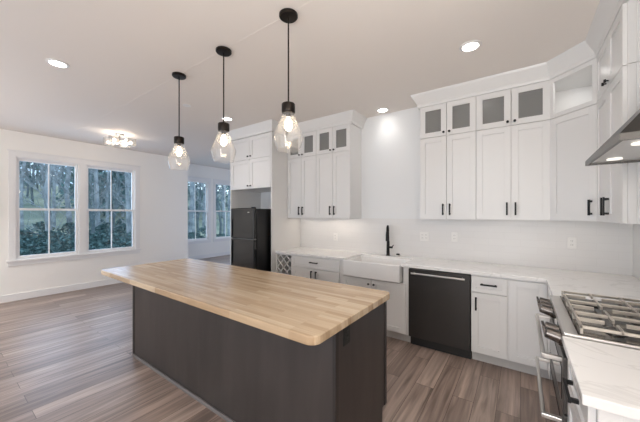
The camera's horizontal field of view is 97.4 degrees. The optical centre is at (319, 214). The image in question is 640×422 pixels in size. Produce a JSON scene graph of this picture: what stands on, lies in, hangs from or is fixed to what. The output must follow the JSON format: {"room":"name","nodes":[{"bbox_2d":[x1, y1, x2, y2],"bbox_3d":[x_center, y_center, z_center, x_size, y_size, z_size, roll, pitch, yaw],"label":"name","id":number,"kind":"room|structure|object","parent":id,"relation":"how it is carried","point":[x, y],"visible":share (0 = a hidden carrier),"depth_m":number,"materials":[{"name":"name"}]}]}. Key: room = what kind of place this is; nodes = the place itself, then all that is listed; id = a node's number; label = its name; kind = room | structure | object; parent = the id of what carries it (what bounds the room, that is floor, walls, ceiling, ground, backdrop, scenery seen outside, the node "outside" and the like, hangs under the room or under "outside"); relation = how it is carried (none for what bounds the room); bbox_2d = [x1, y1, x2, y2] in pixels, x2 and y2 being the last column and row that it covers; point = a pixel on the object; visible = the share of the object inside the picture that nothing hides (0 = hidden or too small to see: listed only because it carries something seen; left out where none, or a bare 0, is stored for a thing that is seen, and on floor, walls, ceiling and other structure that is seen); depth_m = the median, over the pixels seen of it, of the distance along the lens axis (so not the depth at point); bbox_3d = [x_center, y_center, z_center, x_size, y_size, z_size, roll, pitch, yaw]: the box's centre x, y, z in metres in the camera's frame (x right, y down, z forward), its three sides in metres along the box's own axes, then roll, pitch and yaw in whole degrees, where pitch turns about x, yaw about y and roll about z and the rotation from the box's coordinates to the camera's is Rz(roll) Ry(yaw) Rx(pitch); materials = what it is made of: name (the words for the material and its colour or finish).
{"room":"kitchen","nodes":[
{"label":"kitchen","id":0,"kind":"room"},
{"bbox_2d":[0,129,182,295],"bbox_3d":[-5.417,0.025,4.630,0.120,2.905,6.430,0,0,36],"label":"wall","id":1,"kind":"structure","parent":0,"point":[161,181],"depth_m":5.88,"materials":[{"name":"white paint"}]},
{"bbox_2d":[16,157,78,259],"bbox_3d":[-5.006,-0.107,5.197,0.110,1.770,0.850,0,0,36],"label":"window","id":2,"kind":"structure","parent":1,"relation":"in","point":[18,159],"depth_m":5.18,"materials":[{"name":"white paint"}]},
{"bbox_2d":[0,278,121,302],"bbox_3d":[-5.362,1.418,4.591,0.015,0.120,6.430,0,0,36],"label":"baseboard","id":3,"kind":"structure","parent":1,"relation":"attached to","point":[38,293],"depth_m":5.22,"materials":[{"name":"white paint"}]},
{"bbox_2d":[6,149,140,265],"bbox_3d":[-4.655,-0.112,5.554,0.045,1.980,2.056,0,0,36],"label":"trim","id":4,"kind":"structure","parent":1,"relation":"attached to","point":[12,154],"depth_m":5.47,"materials":[{"name":"white paint"}]},
{"bbox_2d":[86,165,134,252],"bbox_3d":[-4.439,-0.107,5.990,0.110,1.770,0.880,0,0,36],"label":"window","id":5,"kind":"structure","parent":1,"relation":"in","point":[110,169],"depth_m":5.99,"materials":[{"name":"white paint"}]},
{"bbox_2d":[183,159,187,258],"bbox_3d":[-4.179,0.025,7.771,1.760,2.905,0.120,0,0,36],"label":"wall","id":6,"kind":"structure","parent":0,"point":[185,161],"depth_m":7.26,"materials":[{"name":"white paint"}]},
{"bbox_2d":[188,163,229,256],"bbox_3d":[-3.284,-0.082,10.432,0.120,3.120,5.250,0,0,36],"label":"wall","id":7,"kind":"structure","parent":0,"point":[194,170],"depth_m":9.67,"materials":[{"name":"white paint"}]},
{"bbox_2d":[188,176,211,243],"bbox_3d":[-4.085,-0.137,9.265,0.155,2.190,1.096,0,0,36],"label":"window","id":8,"kind":"structure","parent":7,"relation":"attached to","point":[197,181],"depth_m":9.59,"materials":[{"name":"white paint"}]},
{"bbox_2d":[188,251,229,258],"bbox_3d":[-3.230,1.418,10.393,0.015,0.120,5.250,0,0,36],"label":"baseboard","id":9,"kind":"structure","parent":7,"relation":"attached to","point":[221,253],"depth_m":9.63,"materials":[{"name":"white paint"}]},
{"bbox_2d":[213,179,229,241],"bbox_3d":[-3.410,-0.137,10.209,0.155,2.190,1.096,0,0,36],"label":"window","id":10,"kind":"structure","parent":7,"relation":"attached to","point":[225,236],"depth_m":9.81,"materials":[{"name":"white paint"}]},
{"bbox_2d":[188,151,229,169],"bbox_3d":[-0.539,-1.692,8.530,6.800,0.100,5.350,0,0,36],"label":"ceiling","id":11,"kind":"structure","parent":0,"point":[221,160],"depth_m":8.56,"materials":[{"name":"white paint"}]},
{"bbox_2d":[0,255,549,421],"bbox_3d":[-1.271,1.528,4.953,9.770,0.100,12.020,0,0,36],"label":"floor","id":12,"kind":"structure","parent":0,"point":[66,356],"depth_m":2.53,"materials":[{"name":"brown wood"}]},
{"bbox_2d":[230,142,260,264],"bbox_3d":[-1.355,0.101,5.201,0.020,2.755,0.691,0,0,36],"label":"panel","id":13,"kind":"object","parent":12,"relation":"on","point":[238,199],"visible":0.24,"depth_m":5.10,"materials":[{"name":"white"}]},
{"bbox_2d":[231,207,270,271],"bbox_3d":[-1.000,0.683,4.554,0.535,1.589,0.674,0,0,36],"label":"refrigerator","id":14,"kind":"object","parent":12,"relation":"on","point":[250,227],"visible":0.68,"depth_m":4.28,"materials":[{"name":"black"}]},
{"bbox_2d":[133,286,386,421],"bbox_3d":[-0.737,1.044,2.491,2.513,0.868,0.703,0,0,36],"label":"base cabinet","id":15,"kind":"object","parent":12,"relation":"on","point":[241,372],"visible":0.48,"depth_m":1.90,"materials":[{"name":"grey wood"}]},
{"bbox_2d":[101,258,389,345],"bbox_3d":[-0.859,0.587,2.458,2.733,0.045,0.948,0,0,36],"label":"countertop","id":16,"kind":"structure","parent":15,"relation":"on","point":[307,311],"depth_m":1.98,"materials":[{"name":"wood"}]},
{"bbox_2d":[343,325,349,346],"bbox_3d":[0.154,0.673,1.580,0.010,0.116,0.072,0,0,36],"label":"wall outlet","id":17,"kind":"object","parent":15,"relation":"attached to","point":[346,331],"visible":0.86,"depth_m":1.57,"materials":[{"name":"black plastic"}]},
{"bbox_2d":[276,253,291,274],"bbox_3d":[-0.369,1.040,4.546,0.338,0.877,0.606,0,0,36],"label":"wine rack cabinet","id":18,"kind":"object","parent":12,"relation":"on","point":[283,261],"visible":0.27,"depth_m":4.40,"materials":[{"name":"white"}]},
{"bbox_2d":[271,132,299,272],"bbox_3d":[-0.541,0.101,4.619,0.022,2.755,0.691,0,0,36],"label":"panel","id":19,"kind":"object","parent":12,"relation":"on","point":[285,232],"visible":0.36,"depth_m":4.49,"materials":[{"name":"white"}]},
{"bbox_2d":[292,255,340,282],"bbox_3d":[0.097,1.040,4.180,0.845,0.877,0.658,0,0,36],"label":"base cabinet","id":20,"kind":"object","parent":12,"relation":"on","point":[324,269],"visible":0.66,"depth_m":3.91,"materials":[{"name":"white"}]},
{"bbox_2d":[341,260,410,341],"bbox_3d":[0.809,1.040,3.675,0.896,0.877,0.652,0,0,36],"label":"base cabinet","id":21,"kind":"object","parent":12,"relation":"on","point":[398,303],"visible":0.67,"depth_m":3.27,"materials":[{"name":"white"}]},
{"bbox_2d":[409,268,470,358],"bbox_3d":[1.405,1.040,3.198,0.616,0.876,0.642,0,0,36],"label":"dishwasher","id":22,"kind":"object","parent":12,"relation":"on","point":[439,301],"visible":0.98,"depth_m":2.97,"materials":[{"name":"black metal"}]},
{"bbox_2d":[471,274,507,367],"bbox_3d":[1.808,1.040,2.957,0.305,0.877,0.658,0,0,36],"label":"base cabinet","id":23,"kind":"object","parent":12,"relation":"on","point":[489,295],"visible":1,"depth_m":2.72,"materials":[{"name":"white"}]},
{"bbox_2d":[508,279,548,378],"bbox_3d":[2.324,1.040,2.607,0.940,0.877,0.626,0,0,36],"label":"base cabinet","id":24,"kind":"object","parent":12,"relation":"on","point":[523,340],"visible":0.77,"depth_m":2.56,"materials":[{"name":"white"}]},
{"bbox_2d":[275,247,639,302],"bbox_3d":[0.908,0.581,3.216,3.960,0.034,1.289,0,0,36],"label":"countertop","id":25,"kind":"structure","parent":24,"relation":"on","point":[557,280],"depth_m":2.68,"materials":[{"name":"white stone"}]},
{"bbox_2d":[343,255,408,282],"bbox_3d":[0.744,0.680,3.587,0.741,0.200,0.492,0,0,36],"label":"sink","id":26,"kind":"object","parent":25,"relation":"in","point":[369,267],"visible":0.75,"depth_m":3.43,"materials":[{"name":"white"}]},
{"bbox_2d":[386,225,393,255],"bbox_3d":[0.925,0.354,3.784,0.119,0.420,0.197,0,0,36],"label":"faucet","id":27,"kind":"object","parent":25,"relation":"on","point":[387,226],"visible":1,"depth_m":3.83,"materials":[{"name":"black metal"}]},
{"bbox_2d":[548,288,550,378],"bbox_3d":[2.076,1.040,2.008,0.651,0.877,0.677,0,0,36],"label":"base cabinet","id":28,"kind":"object","parent":12,"relation":"on","point":[549,293],"visible":0.09,"depth_m":2.40,"materials":[{"name":"white"}]},
{"bbox_2d":[535,291,639,421],"bbox_3d":[1.599,0.992,1.452,0.745,0.973,0.767,0,0,36],"label":"gas range","id":29,"kind":"object","parent":12,"relation":"on","point":[605,321],"visible":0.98,"depth_m":1.45,"materials":[{"name":"silver metal"}]},
{"bbox_2d":[550,295,639,350],"bbox_3d":[1.631,0.567,1.429,0.665,0.030,0.767,0,0,36],"label":"cooktop","id":30,"kind":"object","parent":29,"relation":"in","point":[567,326],"depth_m":1.40,"materials":[{"name":"silver metal"}]},
{"bbox_2d":[562,362,639,421],"bbox_3d":[1.251,1.040,0.899,0.703,0.877,0.505,0,0,36],"label":"base cabinet","id":31,"kind":"object","parent":12,"relation":"on","point":[577,412],"visible":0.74,"depth_m":1.04,"materials":[{"name":"white"}]},
{"bbox_2d":[562,336,639,420],"bbox_3d":[1.257,0.581,0.894,0.691,0.034,0.527,0,0,36],"label":"countertop","id":32,"kind":"structure","parent":31,"relation":"on","point":[606,377],"depth_m":0.99,"materials":[{"name":"white stone"}]},
{"bbox_2d":[0,0,599,159],"bbox_3d":[-2.160,-1.476,2.301,8.130,0.102,6.670,0,0,36],"label":"ceiling","id":33,"kind":"structure","parent":0,"point":[363,56],"depth_m":2.52,"materials":[{"name":"white paint"}]},
{"bbox_2d":[45,58,69,67],"bbox_3d":[-2.469,-1.422,2.651,0.170,0.010,0.170,0,0,36],"label":"recessed light","id":34,"kind":"object","parent":33,"relation":"in","point":[55,62],"visible":1,"depth_m":2.64,"materials":[{"name":"white paint"}]},
{"bbox_2d":[107,133,131,146],"bbox_3d":[-3.554,-1.327,5.001,0.380,0.200,0.380,0,0,36],"label":"flush light","id":35,"kind":"object","parent":33,"relation":"attached to","point":[114,139],"visible":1,"depth_m":4.99,"materials":[{"name":"glass"}]},
{"bbox_2d":[167,72,190,162],"bbox_3d":[-1.433,-0.943,2.869,0.213,0.969,0.213,0,0,36],"label":"pendant light","id":36,"kind":"object","parent":33,"relation":"hanging from","point":[178,140],"visible":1,"depth_m":2.85,"materials":[{"name":"black"}]},
{"bbox_2d":[211,46,234,160],"bbox_3d":[-0.832,-0.943,2.439,0.213,0.969,0.213,0,0,36],"label":"pendant light","id":37,"kind":"object","parent":33,"relation":"hanging from","point":[223,127],"visible":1,"depth_m":2.42,"materials":[{"name":"black"}]},
{"bbox_2d":[273,8,302,148],"bbox_3d":[-0.222,-0.943,2.002,0.213,0.969,0.213,0,0,36],"label":"pendant light","id":38,"kind":"object","parent":33,"relation":"hanging from","point":[287,15],"visible":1,"depth_m":1.98,"materials":[{"name":"black metal"}]},
{"bbox_2d":[459,40,481,51],"bbox_3d":[1.278,-1.422,2.381,0.170,0.010,0.170,0,0,36],"label":"recessed light","id":39,"kind":"object","parent":33,"relation":"in","point":[472,45],"visible":1,"depth_m":2.37,"materials":[{"name":"white"}]},
{"bbox_2d":[261,107,420,218],"bbox_3d":[0.934,0.025,4.065,5.150,2.905,0.120,0,0,36],"label":"wall","id":40,"kind":"structure","parent":0,"point":[390,142],"depth_m":3.94,"materials":[{"name":"white paint"}]},
{"bbox_2d":[231,156,270,192],"bbox_3d":[-0.957,-0.664,4.898,0.978,0.484,0.717,0,0,36],"label":"upper cabinet","id":41,"kind":"object","parent":40,"relation":"attached to","point":[252,175],"visible":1,"depth_m":4.62,"materials":[{"name":"white"}]},
{"bbox_2d":[231,132,270,161],"bbox_3d":[-0.957,-1.093,4.898,0.978,0.369,0.717,0,0,36],"label":"upper cabinet","id":42,"kind":"object","parent":40,"relation":"attached to","point":[258,146],"visible":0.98,"depth_m":4.60,"materials":[{"name":"white"}]},
{"bbox_2d":[225,119,286,141],"bbox_3d":[-0.975,-1.352,4.872,1.206,0.148,0.783,0,0,36],"label":"trim","id":43,"kind":"structure","parent":42,"relation":"on","point":[270,125],"depth_m":4.47,"materials":[{"name":"white"}]},
{"bbox_2d":[287,155,315,217],"bbox_3d":[-0.199,-0.421,4.568,0.586,0.958,0.377,0,0,36],"label":"upper cabinet","id":44,"kind":"object","parent":40,"relation":"attached to","point":[301,172],"visible":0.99,"depth_m":4.43,"materials":[{"name":"white"}]},
{"bbox_2d":[287,131,315,159],"bbox_3d":[-0.197,-1.089,4.570,0.586,0.376,0.371,0,0,36],"label":"upper cabinet","id":45,"kind":"object","parent":40,"relation":"attached to","point":[308,147],"visible":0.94,"depth_m":4.54,"materials":[{"name":"white"}]},
{"bbox_2d":[316,150,360,218],"bbox_3d":[0.279,-0.421,4.226,0.588,0.958,0.377,0,0,36],"label":"upper cabinet","id":46,"kind":"object","parent":40,"relation":"attached to","point":[338,174],"visible":1,"depth_m":4.08,"materials":[{"name":"white"}]},
{"bbox_2d":[316,123,360,154],"bbox_3d":[0.281,-1.089,4.228,0.588,0.376,0.371,0,0,36],"label":"upper cabinet","id":47,"kind":"object","parent":40,"relation":"attached to","point":[345,137],"visible":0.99,"depth_m":4.13,"materials":[{"name":"white"}]},
{"bbox_2d":[287,109,366,135],"bbox_3d":[0.079,-1.352,4.344,1.238,0.148,0.417,0,0,36],"label":"trim","id":48,"kind":"structure","parent":47,"relation":"on","point":[353,117],"depth_m":4.11,"materials":[{"name":"white"}]},
{"bbox_2d":[420,131,475,219],"bbox_3d":[1.537,-0.421,3.326,0.591,0.958,0.377,0,0,36],"label":"upper cabinet","id":49,"kind":"object","parent":40,"relation":"attached to","point":[447,163],"visible":1,"depth_m":3.19,"materials":[{"name":"white"}]},
{"bbox_2d":[420,96,475,138],"bbox_3d":[1.539,-1.089,3.329,0.591,0.376,0.371,0,0,36],"label":"upper cabinet","id":50,"kind":"object","parent":40,"relation":"attached to","point":[458,116],"visible":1,"depth_m":3.29,"materials":[{"name":"white"}]},
{"bbox_2d":[410,0,628,109],"bbox_3d":[1.804,-1.352,2.600,0.818,0.148,2.399,0,0,-20],"label":"trim","id":51,"kind":"structure","parent":50,"relation":"on","point":[607,11],"depth_m":2.68,"materials":[{"name":"white"}]},
{"bbox_2d":[300,218,632,275],"bbox_3d":[1.282,0.311,3.738,3.961,0.506,0.008,0,0,36],"label":"wall tile","id":52,"kind":"structure","parent":40,"relation":"attached to","point":[602,247],"depth_m":3.23,"materials":[{"name":"white tile"}]},
{"bbox_2d":[420,232,428,240],"bbox_3d":[1.367,0.288,3.666,0.116,0.116,0.010,0,0,36],"label":"wall outlet","id":53,"kind":"object","parent":52,"relation":"attached to","point":[424,236],"visible":1,"depth_m":3.66,"materials":[{"name":"white plastic"}]},
{"bbox_2d":[451,232,457,241],"bbox_3d":[1.660,0.278,3.456,0.072,0.116,0.010,0,0,36],"label":"wall outlet","id":54,"kind":"object","parent":52,"relation":"attached to","point":[454,235],"visible":1,"depth_m":3.45,"materials":[{"name":"white plastic"}]},
{"bbox_2d":[567,237,576,248],"bbox_3d":[2.539,0.288,2.828,0.072,0.116,0.010,0,0,36],"label":"wall outlet","id":55,"kind":"object","parent":52,"relation":"attached to","point":[571,241],"visible":1,"depth_m":2.83,"materials":[{"name":"white plastic"}]},
{"bbox_2d":[476,120,549,219],"bbox_3d":[2.032,-0.421,2.972,0.623,0.958,0.377,0,0,36],"label":"upper cabinet","id":56,"kind":"object","parent":40,"relation":"attached to","point":[513,162],"visible":1,"depth_m":2.83,"materials":[{"name":"white"}]},
{"bbox_2d":[476,80,549,130],"bbox_3d":[2.033,-1.089,2.975,0.623,0.376,0.371,0,0,36],"label":"upper cabinet","id":57,"kind":"object","parent":40,"relation":"attached to","point":[530,103],"visible":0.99,"depth_m":2.95,"materials":[{"name":"white"}]},
{"bbox_2d":[550,58,596,119],"bbox_3d":[2.459,-1.089,2.516,0.623,0.376,0.623,0,0,36],"label":"upper cabinet","id":58,"kind":"object","parent":40,"relation":"attached to","point":[574,90],"visible":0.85,"depth_m":2.65,"materials":[{"name":"white"}]},
{"bbox_2d":[550,104,599,221],"bbox_3d":[2.460,-0.421,2.515,0.620,0.958,0.622,0,0,36],"label":"upper cabinet","id":59,"kind":"object","parent":40,"relation":"attached to","point":[573,136],"visible":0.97,"depth_m":2.46,"materials":[{"name":"white"}]},
{"bbox_3d":[1.086,0.026,-0.045,0.120,2.905,6.390,0,0,36],"label":"wall","id":60,"kind":"structure","parent":0,"visible":0},
{"bbox_2d":[585,109,639,165],"bbox_3d":[1.677,-0.867,1.328,0.513,1.119,0.761,0,0,36],"label":"range hood","id":61,"kind":"object","parent":60,"relation":"attached to","point":[623,146],"visible":1,"depth_m":1.38,"materials":[{"name":"grey metal"}]},
{"bbox_2d":[597,62,639,223],"bbox_3d":[2.169,-0.421,1.899,0.377,0.958,0.739,0,0,36],"label":"upper cabinet","id":62,"kind":"object","parent":60,"relation":"attached to","point":[618,185],"visible":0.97,"depth_m":1.79,"materials":[{"name":"white"}]},
{"bbox_2d":[597,0,639,102],"bbox_3d":[2.171,-1.089,1.897,0.371,0.376,0.739,0,0,36],"label":"upper cabinet","id":63,"kind":"object","parent":60,"relation":"attached to","point":[621,46],"visible":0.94,"depth_m":1.74,"materials":[{"name":"white"}]},
{"bbox_2d":[633,224,639,278],"bbox_3d":[2.137,0.121,1.534,0.008,0.886,2.582,0,0,36],"label":"wall tile","id":64,"kind":"structure","parent":60,"relation":"attached to","point":[636,227],"depth_m":2.51,"materials":[{"name":"tile"}]},
{"label":"outside","id":65,"kind":"structure","parent":0,"visible":0},
{"bbox_2d":[21,185,227,255],"bbox_3d":[-10.989,-0.772,35.520,40.800,6.898,95.000,0,0,36],"label":"ground","id":66,"kind":"structure","parent":65,"point":[35,218],"depth_m":24.10,"materials":[{"name":"plant"}]},
{"bbox_2d":[25,162,30,196],"bbox_3d":[-27.092,-7.287,26.087,3.537,12.318,2.590,0,0,18],"label":"bare tree","id":67,"kind":"object","parent":66,"relation":"on","point":[27,192],"visible":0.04,"depth_m":25.98,"materials":[{"name":"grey plant"}]},
{"bbox_2d":[19,162,45,204],"bbox_3d":[-24.541,-6.595,23.942,2.590,12.318,3.537,0,0,-3],"label":"bare tree","id":68,"kind":"object","parent":66,"relation":"on","point":[31,188],"visible":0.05,"depth_m":23.95,"materials":[{"name":"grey plant"}]},
{"bbox_2d":[19,161,51,187],"bbox_3d":[-31.639,-6.291,29.962,4.710,8.065,4.693,0,0,36],"label":"evergreen tree","id":69,"kind":"object","parent":66,"relation":"on","point":[20,167],"visible":0.02,"depth_m":30.34,"materials":[{"name":"green plant"}]},
{"bbox_2d":[20,229,51,255],"bbox_3d":[-10.981,1.547,10.319,1.823,2.070,1.793,0,0,36],"label":"shrub","id":70,"kind":"object","parent":66,"relation":"on","point":[27,237],"visible":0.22,"depth_m":10.38,"materials":[{"name":"green plant"}]},
{"bbox_2d":[19,161,59,229],"bbox_3d":[-17.874,-4.001,16.938,3.682,11.154,3.114,0,0,-33],"label":"bare tree","id":71,"kind":"object","parent":66,"relation":"on","point":[21,203],"visible":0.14,"depth_m":16.92,"materials":[{"name":"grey plant"}]},
{"bbox_2d":[21,221,62,247],"bbox_3d":[-13.086,1.311,13.219,1.823,2.070,1.793,0,0,34],"label":"shrub","id":72,"kind":"object","parent":66,"relation":"on","point":[38,225],"visible":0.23,"depth_m":13.05,"materials":[{"name":"green plant"}]},
{"bbox_2d":[20,237,65,254],"bbox_3d":[-11.095,1.709,10.902,2.213,1.703,2.097,0,0,36],"label":"shrub","id":73,"kind":"object","parent":66,"relation":"on","point":[36,237],"visible":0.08,"depth_m":10.74,"materials":[{"name":"green plant"}]},
{"bbox_2d":[19,163,73,234],"bbox_3d":[-12.626,-3.138,12.731,2.782,11.282,4.116,0,0,-35],"label":"bare tree","id":74,"kind":"object","parent":66,"relation":"on","point":[45,189],"visible":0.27,"depth_m":12.93,"materials":[{"name":"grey plant"}]},
{"bbox_2d":[20,230,74,255],"bbox_3d":[-10.030,1.583,10.400,1.823,2.070,1.793,0,0,-45],"label":"shrub","id":75,"kind":"object","parent":66,"relation":"on","point":[44,234],"visible":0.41,"depth_m":10.27,"materials":[{"name":"green plant"}]},
{"bbox_2d":[32,164,62,196],"bbox_3d":[-26.195,-6.790,26.979,4.116,11.282,2.782,0,0,-44],"label":"bare tree","id":76,"kind":"object","parent":66,"relation":"on","point":[42,174],"visible":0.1,"depth_m":26.89,"materials":[{"name":"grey plant"}]},
{"bbox_2d":[24,166,74,227],"bbox_3d":[-18.084,-4.226,18.959,3.114,11.154,3.682,0,0,13],"label":"bare tree","id":77,"kind":"object","parent":66,"relation":"on","point":[53,187],"visible":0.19,"depth_m":18.97,"materials":[{"name":"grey plant"}]},
{"bbox_2d":[52,222,74,242],"bbox_3d":[-12.094,1.370,13.600,1.793,2.070,1.823,0,0,43],"label":"shrub","id":78,"kind":"object","parent":66,"relation":"on","point":[71,225],"visible":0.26,"depth_m":13.48,"materials":[{"name":"green plant"}]},
{"bbox_2d":[37,163,109,234],"bbox_3d":[-12.113,-3.186,14.032,2.898,11.282,4.122,0,0,23],"label":"bare tree","id":79,"kind":"object","parent":66,"relation":"on","point":[69,214],"visible":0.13,"depth_m":13.86,"materials":[{"name":"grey plant"}]},
{"bbox_2d":[50,232,96,252],"bbox_3d":[-8.979,1.626,10.382,1.793,2.070,1.823,0,0,-35],"label":"shrub","id":80,"kind":"object","parent":66,"relation":"on","point":[66,239],"visible":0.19,"depth_m":10.16,"materials":[{"name":"green plant"}]},
{"bbox_2d":[40,164,116,237],"bbox_3d":[-10.574,-3.536,13.085,2.657,12.318,3.548,0,0,-14],"label":"bare tree","id":81,"kind":"object","parent":66,"relation":"on","point":[89,196],"visible":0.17,"depth_m":12.96,"materials":[{"name":"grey plant"}]},
{"bbox_2d":[51,167,124,215],"bbox_3d":[-19.105,-4.508,23.912,5.263,10.102,5.816,0,0,36],"label":"evergreen tree","id":82,"kind":"object","parent":66,"relation":"on","point":[99,171],"visible":0.09,"depth_m":23.23,"materials":[{"name":"green plant"}]},
{"bbox_2d":[62,169,113,217],"bbox_3d":[-16.106,-4.637,20.032,2.590,12.318,3.537,0,0,15],"label":"bare tree","id":83,"kind":"object","parent":66,"relation":"on","point":[91,188],"visible":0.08,"depth_m":19.97,"materials":[{"name":"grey plant"}]},
{"bbox_2d":[69,241,110,250],"bbox_3d":[-8.562,1.819,10.605,2.213,1.703,2.097,0,0,15],"label":"shrub","id":84,"kind":"object","parent":66,"relation":"on","point":[90,242],"visible":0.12,"depth_m":10.58,"materials":[{"name":"green plant"}]},
{"bbox_2d":[71,169,130,238],"bbox_3d":[-11.804,-3.195,15.114,2.760,11.282,4.003,0,0,26],"label":"bare tree","id":85,"kind":"object","parent":66,"relation":"on","point":[96,185],"visible":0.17,"depth_m":14.90,"materials":[{"name":"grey plant"}]},
{"bbox_2d":[95,224,114,240],"bbox_3d":[-10.647,1.459,13.812,1.823,2.070,1.793,0,0,-5],"label":"shrub","id":86,"kind":"object","parent":66,"relation":"on","point":[101,227],"visible":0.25,"depth_m":13.69,"materials":[{"name":"green plant"}]},
{"bbox_2d":[88,170,122,208],"bbox_3d":[-19.904,-4.037,27.024,4.693,8.065,4.710,0,0,22],"label":"evergreen tree","id":87,"kind":"object","parent":66,"relation":"on","point":[100,192],"visible":0.02,"depth_m":26.45,"materials":[{"name":"green plant"}]},
{"bbox_2d":[89,230,124,249],"bbox_3d":[-8.568,1.615,11.293,1.823,2.070,1.793,0,0,-25],"label":"shrub","id":88,"kind":"object","parent":66,"relation":"on","point":[105,233],"visible":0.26,"depth_m":11.19,"materials":[{"name":"green plant"}]},
{"bbox_2d":[91,171,130,231],"bbox_3d":[-10.208,-3.547,13.959,2.700,12.318,3.492,0,0,-23],"label":"bare tree","id":89,"kind":"object","parent":66,"relation":"on","point":[116,203],"visible":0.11,"depth_m":13.97,"materials":[{"name":"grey plant"}]},
{"bbox_2d":[91,172,131,238],"bbox_3d":[-9.237,-2.914,13.638,3.682,11.154,3.114,0,0,35],"label":"bare tree","id":90,"kind":"object","parent":66,"relation":"on","point":[127,198],"visible":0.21,"depth_m":13.46,"materials":[{"name":"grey plant"}]},
{"bbox_2d":[98,170,124,222],"bbox_3d":[-16.525,-4.348,21.866,3.682,11.154,3.114,0,0,16],"label":"bare tree","id":91,"kind":"object","parent":66,"relation":"on","point":[108,171],"visible":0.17,"depth_m":21.90,"materials":[{"name":"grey plant"}]},
{"bbox_2d":[97,240,131,248],"bbox_3d":[-7.598,1.827,10.721,2.097,1.703,2.213,0,0,25],"label":"shrub","id":92,"kind":"object","parent":66,"relation":"on","point":[120,243],"visible":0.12,"depth_m":10.59,"materials":[{"name":"green plant"}]},
{"bbox_2d":[100,172,130,216],"bbox_3d":[-16.541,-4.182,25.073,5.816,10.102,5.263,0,0,-29],"label":"evergreen tree","id":93,"kind":"object","parent":66,"relation":"on","point":[113,175],"visible":0.07,"depth_m":23.64,"materials":[{"name":"green plant"}]},
{"bbox_2d":[99,173,131,225],"bbox_3d":[-12.191,-3.324,18.075,3.682,11.154,3.114,0,0,-27],"label":"bare tree","id":94,"kind":"object","parent":66,"relation":"on","point":[128,173],"visible":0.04,"depth_m":17.93,"materials":[{"name":"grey plant"}]},
{"bbox_2d":[108,219,131,237],"bbox_3d":[-11.638,1.235,16.507,1.793,2.070,1.823,0,0,24],"label":"shrub","id":95,"kind":"object","parent":66,"relation":"on","point":[119,221],"visible":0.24,"depth_m":16.39,"materials":[{"name":"green plant"}]},
{"bbox_2d":[110,223,131,240],"bbox_3d":[-10.102,1.461,14.488,1.793,2.070,1.823,0,0,4],"label":"shrub","id":96,"kind":"object","parent":66,"relation":"on","point":[122,227],"visible":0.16,"depth_m":14.35,"materials":[{"name":"green plant"}]},
{"bbox_2d":[112,230,131,247],"bbox_3d":[-7.582,1.643,11.516,1.793,2.070,1.823,0,0,-15],"label":"shrub","id":97,"kind":"object","parent":66,"relation":"on","point":[129,234],"visible":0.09,"depth_m":11.26,"materials":[{"name":"green plant"}]},
{"bbox_2d":[188,182,203,232],"bbox_3d":[-9.906,-3.374,21.887,3.114,11.154,3.682,0,0,-24],"label":"bare tree","id":98,"kind":"object","parent":66,"relation":"on","point":[194,208],"visible":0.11,"depth_m":21.93,"materials":[{"name":"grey plant"}]},
{"bbox_2d":[188,182,204,238],"bbox_3d":[-7.910,-3.024,16.912,4.003,11.282,2.760,0,0,-33],"label":"bare tree","id":99,"kind":"object","parent":66,"relation":"on","point":[190,218],"visible":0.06,"depth_m":17.01,"materials":[{"name":"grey plant"}]},
{"bbox_2d":[188,232,205,238],"bbox_3d":[-6.797,1.764,14.981,2.097,1.703,2.212,0,0,3],"label":"shrub","id":100,"kind":"object","parent":66,"relation":"on","point":[190,234],"visible":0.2,"depth_m":14.91,"materials":[{"name":"green plant"}]},
{"bbox_2d":[188,182,217,218],"bbox_3d":[-13.109,-3.174,30.027,4.710,8.065,4.693,0,0,9],"label":"evergreen tree","id":101,"kind":"object","parent":66,"relation":"on","point":[196,185],"visible":0.09,"depth_m":29.40,"materials":[{"name":"green plant"}]},
{"bbox_2d":[188,183,219,234],"bbox_3d":[-8.228,-3.644,18.950,2.657,12.318,3.548,0,0,17],"label":"bare tree","id":102,"kind":"object","parent":66,"relation":"on","point":[200,190],"visible":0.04,"depth_m":18.95,"materials":[{"name":"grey plant"}]},
{"bbox_2d":[191,225,217,237],"bbox_3d":[-6.263,1.588,15.481,1.793,2.070,1.823,0,0,-37],"label":"shrub","id":103,"kind":"object","parent":66,"relation":"on","point":[204,228],"visible":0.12,"depth_m":15.35,"materials":[{"name":"green plant"}]},
{"bbox_2d":[195,183,218,230],"bbox_3d":[-10.043,-3.741,25.218,2.898,11.282,4.122,0,0,-14],"label":"bare tree","id":104,"kind":"object","parent":66,"relation":"on","point":[203,189],"visible":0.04,"depth_m":24.89,"materials":[{"name":"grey plant"}]},
{"bbox_2d":[188,185,226,221],"bbox_3d":[-6.367,-2.869,16.137,3.682,11.154,3.114,0,0,23],"label":"bare tree","id":105,"kind":"object","parent":66,"relation":"on","point":[218,185],"visible":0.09,"depth_m":15.98,"materials":[{"name":"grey plant"}]},
{"bbox_2d":[202,185,228,218],"bbox_3d":[-11.533,-4.288,33.034,5.263,10.102,5.816,0,0,-42],"label":"evergreen tree","id":106,"kind":"object","parent":66,"relation":"on","point":[222,186],"visible":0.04,"depth_m":32.95,"materials":[{"name":"green plant"}]},
{"bbox_2d":[203,184,229,232],"bbox_3d":[-6.414,-3.511,18.092,2.657,12.318,3.548,0,0,-27],"label":"bare tree","id":107,"kind":"object","parent":66,"relation":"on","point":[217,200],"visible":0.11,"depth_m":17.97,"materials":[{"name":"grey plant"}]},
{"bbox_2d":[216,185,228,233],"bbox_3d":[-7.836,-3.334,22.682,4.122,11.282,2.898,0,0,32],"label":"bare tree","id":108,"kind":"object","parent":66,"relation":"on","point":[222,193],"visible":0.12,"depth_m":22.93,"materials":[{"name":"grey plant"}]},
{"bbox_2d":[217,186,229,235],"bbox_3d":[-6.333,-2.989,19.913,3.682,11.154,3.114,0,0,-21],"label":"bare tree","id":109,"kind":"object","parent":66,"relation":"on","point":[228,194],"visible":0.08,"depth_m":19.89,"materials":[{"name":"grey plant"}]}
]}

